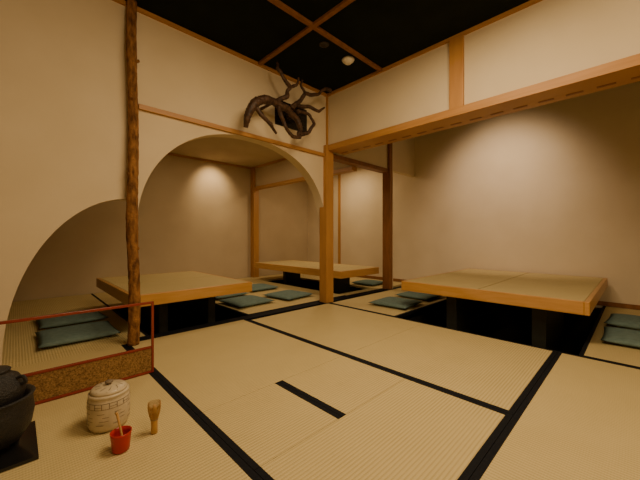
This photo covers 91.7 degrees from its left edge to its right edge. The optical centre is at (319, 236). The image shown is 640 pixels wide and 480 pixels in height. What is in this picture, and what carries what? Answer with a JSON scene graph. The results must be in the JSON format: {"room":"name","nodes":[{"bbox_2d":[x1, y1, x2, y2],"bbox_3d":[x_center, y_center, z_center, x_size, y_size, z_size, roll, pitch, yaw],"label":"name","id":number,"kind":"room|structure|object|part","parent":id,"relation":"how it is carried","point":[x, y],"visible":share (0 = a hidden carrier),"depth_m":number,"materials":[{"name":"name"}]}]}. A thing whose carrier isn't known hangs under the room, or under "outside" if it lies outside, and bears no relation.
{"room":"japanese tatami restaurant","nodes":[
{"label":"japanese tatami restaurant","id":0,"kind":"room"},
{"bbox_2d":[12,155,307,301],"bbox_3d":[-2.648,-0.460,5.063,6.500,2.580,0.100,0,0,-44],"label":"wall","id":1,"kind":"structure","parent":0,"point":[194,215],"depth_m":5.27,"materials":[{"name":"paint"}]},
{"bbox_2d":[167,153,250,168],"bbox_3d":[-3.156,-1.373,4.481,4.960,0.035,0.020,0,0,-44],"label":"trim","id":2,"kind":"structure","parent":1,"relation":"attached to","point":[172,154],"depth_m":5.58,"materials":[{"name":"brown wood"}]},
{"bbox_2d":[0,0,414,364],"bbox_3d":[-0.734,-0.475,3.108,6.500,2.550,0.120,0,0,-44],"label":"wall","id":3,"kind":"structure","parent":0,"point":[64,89],"depth_m":2.19,"materials":[{"name":"beige paint"}]},
{"bbox_2d":[112,0,326,96],"bbox_3d":[-1.457,-1.735,2.302,4.340,0.030,0.020,0,0,-44],"label":"trim","id":4,"kind":"structure","parent":3,"relation":"attached to","point":[122,2],"depth_m":2.76,"materials":[{"name":"brown wood"}]},
{"bbox_2d":[138,104,324,156],"bbox_3d":[-0.667,-0.995,3.072,2.005,0.040,0.025,0,0,-44],"label":"trim","id":5,"kind":"structure","parent":3,"relation":"attached to","point":[142,107],"depth_m":2.83,"materials":[{"name":"brown wood"}]},
{"bbox_2d":[254,158,286,168],"bbox_3d":[-0.411,-1.373,5.262,0.025,0.035,2.506,0,0,-44],"label":"trim","id":6,"kind":"structure","parent":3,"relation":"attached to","point":[282,159],"depth_m":5.76,"materials":[{"name":"brown wood"}]},
{"bbox_2d":[243,62,331,138],"bbox_3d":[-0.341,-1.337,3.193,1.053,0.694,0.305,0,0,-44],"label":"driftwood sculpture","id":7,"kind":"object","parent":3,"relation":"attached to","point":[266,100],"visible":1,"depth_m":3.07,"materials":[{"name":"brown wood"}]},
{"bbox_2d":[326,96,327,144],"bbox_3d":[0.087,-1.417,3.813,0.020,0.605,0.020,0,0,-44],"label":"trim","id":8,"kind":"structure","parent":3,"relation":"attached to","point":[326,96],"depth_m":3.81,"materials":[{"name":"brown wood"}]},
{"bbox_2d":[333,154,387,172],"bbox_3d":[0.552,-1.012,4.339,1.260,0.055,0.120,0,0,-44],"label":"rail","id":9,"kind":"object","parent":3,"relation":"attached to","point":[336,158],"visible":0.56,"depth_m":4.28,"materials":[{"name":"brown wood"}]},
{"bbox_2d":[169,137,357,167],"bbox_3d":[-1.695,-1.415,4.089,6.500,0.050,2.626,0,0,-44],"label":"ceiling","id":10,"kind":"structure","parent":0,"point":[220,149],"depth_m":5.06,"materials":[{"name":"paint"}]},
{"bbox_2d":[275,98,306,131],"bbox_3d":[-0.312,-1.325,3.428,0.450,0.270,0.011,0,0,-44],"label":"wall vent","id":11,"kind":"object","parent":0,"point":[291,124],"depth_m":3.43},
{"bbox_2d":[3,279,601,367],"bbox_3d":[-0.087,1.020,2.448,6.500,0.439,7.220,0,0,-44],"label":"floor","id":12,"kind":"structure","parent":0,"point":[505,322],"depth_m":3.68,"materials":[{"name":"black fabric"}]},
{"bbox_2d":[2,293,147,364],"bbox_3d":[-3.153,0.815,2.648,2.358,0.030,2.603,0,0,-44],"label":"mat","id":13,"kind":"object","parent":12,"relation":"on","point":[20,341],"visible":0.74,"depth_m":2.75,"materials":[{"name":"beige wicker"}]},
{"bbox_2d":[36,309,107,327],"bbox_3d":[-2.373,0.769,2.967,0.500,0.060,0.500,0,0,43],"label":"floor cushion","id":14,"kind":"object","parent":13,"relation":"on","point":[91,316],"visible":0.73,"depth_m":2.83,"materials":[{"name":"teal fabric"}]},
{"bbox_2d":[35,321,120,347],"bbox_3d":[-1.947,0.769,2.502,0.500,0.060,0.500,0,0,-44],"label":"floor cushion","id":15,"kind":"object","parent":13,"relation":"on","point":[92,330],"visible":1,"depth_m":2.41,"materials":[{"name":"teal fabric"}]},
{"bbox_2d":[93,292,124,306],"bbox_3d":[-2.479,0.816,4.304,0.918,0.029,1.178,0,0,-44],"label":"mat","id":16,"kind":"object","parent":12,"relation":"on","point":[105,297],"visible":0.14,"depth_m":3.98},
{"bbox_2d":[0,344,262,479],"bbox_3d":[-1.069,0.815,1.209,1.002,0.030,2.121,0,0,-44],"label":"mat","id":17,"kind":"object","parent":12,"relation":"on","point":[184,447],"visible":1,"depth_m":1.20,"materials":[{"name":"beige wicker"}]},
{"bbox_2d":[0,365,38,472],"bbox_3d":[-1.217,0.626,1.132,0.275,0.346,0.300,0,0,-44],"label":"kettle","id":18,"kind":"object","parent":17,"relation":"on","point":[18,436],"visible":1,"depth_m":1.13,"materials":[{"name":"black paint"}]},
{"bbox_2d":[0,301,153,404],"bbox_3d":[-1.500,0.589,1.304,0.063,0.419,1.490,0,0,42],"label":"folding screen","id":19,"kind":"object","parent":17,"relation":"on","point":[62,381],"visible":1,"depth_m":1.62,"materials":[{"name":"red paint"}]},
{"bbox_2d":[86,379,129,432],"bbox_3d":[-0.902,0.706,1.330,0.156,0.187,0.156,0,0,-44],"label":"jar","id":20,"kind":"object","parent":17,"relation":"on","point":[106,398],"visible":0.98,"depth_m":1.27,"materials":[{"name":"beige ceramic"}]},
{"bbox_2d":[109,412,131,454],"bbox_3d":[-0.748,0.735,1.168,0.072,0.130,0.072,0,0,-15],"label":"tea cup","id":21,"kind":"object","parent":17,"relation":"on","point":[120,437],"visible":1,"depth_m":1.16,"materials":[{"name":"red ceramic"}]},
{"bbox_2d":[148,399,160,433],"bbox_3d":[-0.676,0.737,1.269,0.049,0.126,0.049,0,0,-44],"label":"whisk","id":22,"kind":"object","parent":17,"relation":"on","point":[153,413],"visible":1,"depth_m":1.26,"materials":[{"name":"wood"}]},
{"bbox_2d":[96,271,251,334],"bbox_3d":[-1.633,0.845,3.404,1.110,0.751,1.510,0,0,-44],"label":"table","id":23,"kind":"object","parent":12,"relation":"on","point":[194,293],"visible":0.75,"depth_m":3.13,"materials":[{"name":"brown wood"}]},
{"bbox_2d":[125,319,343,413],"bbox_3d":[-0.641,0.815,2.216,1.014,0.030,1.281,0,0,-44],"label":"mat","id":24,"kind":"object","parent":12,"relation":"on","point":[207,368],"visible":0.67,"depth_m":2.03,"materials":[{"name":"beige wicker"}]},
{"bbox_2d":[125,0,140,345],"bbox_3d":[-1.389,-0.475,2.311,0.096,2.552,0.094,0,0,7],"label":"post","id":25,"kind":"object","parent":24,"relation":"on","point":[133,264],"visible":1,"depth_m":2.28,"materials":[{"name":"brown wood"}]},
{"bbox_2d":[251,167,258,276],"bbox_3d":[-1.307,-0.295,6.222,0.120,2.190,0.120,0,0,-44],"label":"post","id":26,"kind":"object","parent":12,"relation":"on","point":[254,193],"visible":0.77,"depth_m":6.17,"materials":[{"name":"brown wood"}]},
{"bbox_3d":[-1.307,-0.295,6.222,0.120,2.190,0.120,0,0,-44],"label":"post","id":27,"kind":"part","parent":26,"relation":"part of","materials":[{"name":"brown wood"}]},
{"bbox_2d":[197,382,341,469],"bbox_3d":[-0.228,0.815,1.393,0.454,0.030,0.468,0,0,-44],"label":"mat","id":28,"kind":"object","parent":12,"relation":"on","point":[261,425],"visible":0.74,"depth_m":1.36,"materials":[{"name":"beige wicker"}]},
{"bbox_2d":[247,274,306,281],"bbox_3d":[-0.674,0.816,6.492,1.638,0.029,0.578,0,0,-44],"label":"mat","id":29,"kind":"object","parent":12,"relation":"on","point":[267,278],"visible":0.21,"depth_m":6.15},
{"bbox_2d":[215,278,345,315],"bbox_3d":[-1.102,0.815,4.656,1.538,0.030,2.603,0,0,-44],"label":"mat","id":30,"kind":"object","parent":12,"relation":"on","point":[278,303],"visible":0.31,"depth_m":3.92,"materials":[{"name":"beige wicker"}]},
{"bbox_2d":[215,292,247,298],"bbox_3d":[-1.320,0.772,4.236,0.500,0.055,0.500,0,0,40],"label":"floor cushion","id":31,"kind":"object","parent":30,"relation":"on","point":[237,294],"visible":0.27,"depth_m":4.05,"materials":[{"name":"teal fabric"}]},
{"bbox_2d":[219,295,274,306],"bbox_3d":[-0.894,0.772,3.771,0.500,0.055,0.500,0,0,43],"label":"floor cushion","id":32,"kind":"object","parent":30,"relation":"on","point":[248,300],"visible":1,"depth_m":3.67,"materials":[{"name":"teal fabric"}]},
{"bbox_2d":[252,283,277,290],"bbox_3d":[-0.968,0.772,4.790,0.500,0.055,0.500,0,0,-44],"label":"floor cushion","id":33,"kind":"object","parent":30,"relation":"on","point":[255,287],"visible":0.61,"depth_m":4.68,"materials":[{"name":"teal fabric"}]},
{"bbox_2d":[264,290,311,299],"bbox_3d":[-0.423,0.772,4.177,0.500,0.055,0.500,0,0,39],"label":"floor cushion","id":34,"kind":"object","parent":30,"relation":"on","point":[285,294],"visible":1,"depth_m":4.07,"materials":[{"name":"teal fabric"}]},
{"bbox_2d":[255,260,378,293],"bbox_3d":[-0.142,0.845,5.298,0.890,0.751,2.130,0,0,-44],"label":"table","id":35,"kind":"object","parent":12,"relation":"on","point":[292,269],"visible":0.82,"depth_m":4.91,"materials":[{"name":"brown wood"}]},
{"bbox_2d":[319,145,332,302],"bbox_3d":[0.080,-0.158,3.831,0.125,1.915,0.125,0,0,-44],"label":"post","id":36,"kind":"object","parent":12,"relation":"on","point":[325,212],"visible":0.77,"depth_m":3.78,"materials":[{"name":"brown wood"}]},
{"bbox_2d":[249,303,422,354],"bbox_3d":[0.144,0.815,2.940,1.118,0.030,1.218,0,0,-44],"label":"mat","id":37,"kind":"object","parent":12,"relation":"on","point":[344,330],"visible":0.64,"depth_m":2.81,"materials":[{"name":"beige wicker"}]},
{"bbox_2d":[279,355,406,416],"bbox_3d":[0.135,0.815,1.749,0.558,0.030,0.468,0,0,-44],"label":"mat","id":38,"kind":"object","parent":12,"relation":"on","point":[343,384],"visible":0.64,"depth_m":1.71,"materials":[{"name":"beige wicker"}]},
{"bbox_2d":[300,275,399,288],"bbox_3d":[0.461,0.816,5.875,0.878,0.029,1.888,0,0,-44],"label":"mat","id":39,"kind":"object","parent":12,"relation":"on","point":[307,277],"visible":0.21,"depth_m":5.80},
{"bbox_2d":[352,279,382,284],"bbox_3d":[0.833,0.772,5.295,0.440,0.055,0.440,0,0,43],"label":"floor cushion","id":40,"kind":"object","parent":39,"relation":"on","point":[366,281],"visible":1,"depth_m":5.20,"materials":[{"name":"teal fabric"}]},
{"bbox_2d":[341,282,400,294],"bbox_3d":[0.898,0.816,4.886,1.638,0.029,0.133,0,0,-44],"label":"mat","id":41,"kind":"object","parent":12,"relation":"on","point":[394,284],"visible":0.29,"depth_m":4.74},
{"bbox_2d":[254,377,512,479],"bbox_3d":[0.322,0.815,1.232,1.014,0.030,0.528,0,0,-44],"label":"mat","id":42,"kind":"object","parent":12,"relation":"on","point":[413,429],"visible":0.87,"depth_m":1.22,"materials":[{"name":"beige wicker"}]},
{"bbox_2d":[383,143,392,289],"bbox_3d":[1.059,-0.475,4.814,0.130,2.550,0.130,0,0,-44],"label":"post","id":43,"kind":"object","parent":12,"relation":"on","point":[387,177],"visible":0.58,"depth_m":4.76,"materials":[{"name":"brown wood"}]},
{"bbox_2d":[332,288,445,317],"bbox_3d":[1.207,0.815,4.198,2.158,0.030,0.908,0,0,-44],"label":"mat","id":44,"kind":"object","parent":12,"relation":"on","point":[361,302],"visible":0.38,"depth_m":3.69,"materials":[{"name":"beige wicker"}]},
{"bbox_2d":[368,297,421,308],"bbox_3d":[0.901,0.772,3.682,0.480,0.055,0.480,0,0,42],"label":"floor cushion","id":45,"kind":"object","parent":44,"relation":"on","point":[396,302],"visible":1,"depth_m":3.59,"materials":[{"name":"teal fabric"}]},
{"bbox_2d":[395,291,440,299],"bbox_3d":[1.337,0.772,4.151,0.499,0.055,0.499,0,0,-44],"label":"floor cushion","id":46,"kind":"object","parent":44,"relation":"on","point":[423,296],"visible":0.79,"depth_m":4.02,"materials":[{"name":"teal fabric"}]},
{"bbox_2d":[346,323,557,414],"bbox_3d":[0.921,0.815,2.147,1.118,0.030,0.998,0,0,-44],"label":"mat","id":47,"kind":"object","parent":12,"relation":"on","point":[499,374],"visible":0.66,"depth_m":2.00,"materials":[{"name":"beige wicker"}]},
{"bbox_2d":[401,268,607,351],"bbox_3d":[2.083,0.845,3.447,1.900,0.751,1.530,0,0,-44],"label":"table","id":48,"kind":"object","parent":12,"relation":"on","point":[467,292],"visible":0.88,"depth_m":2.97,"materials":[{"name":"brown wood"}]},
{"bbox_2d":[469,351,639,479],"bbox_3d":[1.667,0.815,0.659,2.134,0.030,2.168,0,0,-44],"label":"mat","id":49,"kind":"object","parent":12,"relation":"on","point":[580,420],"visible":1,"depth_m":1.29,"materials":[{"name":"beige wicker"}]},
{"bbox_2d":[579,306,639,367],"bbox_3d":[3.240,0.815,2.123,2.158,0.030,2.058,0,0,-44],"label":"mat","id":50,"kind":"object","parent":12,"relation":"on","point":[594,347],"visible":0.71,"depth_m":2.25,"materials":[{"name":"beige wicker"}]},
{"bbox_2d":[601,326,639,347],"bbox_3d":[2.450,0.772,2.329,0.510,0.055,0.510,0,0,-44],"label":"floor cushion","id":51,"kind":"object","parent":50,"relation":"on","point":[628,337],"visible":1,"depth_m":2.34,"materials":[{"name":"teal fabric"}]},
{"bbox_2d":[604,313,639,329],"bbox_3d":[2.879,0.764,2.749,0.500,0.070,0.500,0,0,-42],"label":"floor cushion","id":52,"kind":"object","parent":50,"relation":"on","point":[621,320],"visible":1,"depth_m":2.75,"materials":[{"name":"teal fabric"}]},
{"bbox_2d":[255,160,353,186],"bbox_3d":[-0.423,-1.190,5.334,0.060,0.400,2.626,0,0,-44],"label":"transom","id":53,"kind":"object","parent":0,"point":[284,170],"depth_m":5.63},
{"bbox_2d":[254,166,356,189],"bbox_3d":[-0.388,-0.963,5.284,0.100,0.055,2.506,0,0,-44],"label":"lintel","id":54,"kind":"object","parent":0,"point":[349,169],"depth_m":5.26,"materials":[{"name":"brown wood"}]},
{"bbox_2d":[125,0,529,93],"bbox_3d":[0.831,-1.775,1.510,6.500,0.050,4.594,0,0,-44],"label":"ceiling","id":55,"kind":"structure","parent":0,"point":[385,32],"depth_m":2.60,"materials":[{"name":"black paint"}]},
{"bbox_2d":[258,0,354,65],"bbox_3d":[0.952,-1.737,1.529,0.040,0.025,4.454,0,0,-44],"label":"batten","id":56,"kind":"object","parent":55,"relation":"attached to","point":[344,3],"depth_m":2.61,"materials":[{"name":"brown wood"}]},
{"bbox_2d":[319,41,329,47],"bbox_3d":[0.037,-1.746,2.821,0.100,0.008,0.100,0,0,-44],"label":"recessed light","id":57,"kind":"object","parent":55,"relation":"in","point":[323,44],"depth_m":2.82,"materials":[{"name":"black metal"}]},
{"bbox_2d":[268,0,381,71],"bbox_3d":[-0.908,-1.737,1.728,4.320,0.025,0.040,0,0,-44],"label":"batten","id":58,"kind":"object","parent":55,"relation":"attached to","point":[278,3],"depth_m":2.64,"materials":[{"name":"brown wood"}]},
{"bbox_2d":[342,56,353,64],"bbox_3d":[0.276,-1.727,3.055,0.124,0.046,0.124,0,0,-44],"label":"smoke detector","id":59,"kind":"object","parent":55,"relation":"attached to","point":[347,60],"visible":1,"depth_m":3.02,"materials":[{"name":"white plastic"}]},
{"bbox_2d":[308,81,639,309],"bbox_3d":[2.270,-0.460,4.756,0.100,2.580,7.220,0,0,-44],"label":"wall","id":60,"kind":"structure","parent":0,"point":[552,188],"depth_m":4.26,"materials":[{"name":"paint"}]},
{"bbox_2d":[338,174,340,263],"bbox_3d":[0.408,-0.295,6.572,0.020,2.190,0.060,0,0,-44],"label":"trim","id":61,"kind":"structure","parent":60,"relation":"attached to","point":[339,176],"depth_m":6.56,"materials":[{"name":"brown wood"}]},
{"bbox_2d":[358,275,639,309],"bbox_3d":[2.230,0.775,4.717,0.012,0.050,7.220,0,0,-44],"label":"baseboard","id":62,"kind":"structure","parent":60,"relation":"attached to","point":[602,303],"depth_m":3.58,"materials":[{"name":"brown wood"}]},
{"bbox_2d":[328,0,639,144],"bbox_3d":[1.653,-1.433,2.314,0.120,0.635,4.594,0,0,-44],"label":"wall","id":63,"kind":"structure","parent":0,"point":[545,40],"depth_m":2.45,"materials":[{"name":"paint"}]},
{"bbox_2d":[327,0,542,96],"bbox_3d":[1.652,-1.735,2.215,0.020,0.030,4.454,0,0,-44],"label":"trim","id":64,"kind":"structure","parent":63,"relation":"attached to","point":[531,2],"depth_m":2.77,"materials":[{"name":"brown wood"}]},
{"bbox_2d":[449,35,463,108],"bbox_3d":[1.181,-1.417,2.689,0.030,0.605,0.120,0,0,-44],"label":"wall post","id":65,"kind":"object","parent":63,"relation":"attached to","point":[456,45],"visible":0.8,"depth_m":2.67,"materials":[{"name":"brown wood"}]},
{"bbox_2d":[328,53,639,154],"bbox_3d":[1.748,-1.079,2.285,0.285,0.073,4.419,0,0,-44],"label":"lintel","id":66,"kind":"object","parent":63,"relation":"attached to","point":[626,70],"visible":1,"depth_m":2.45,"materials":[{"name":"brown wood"}]}
]}

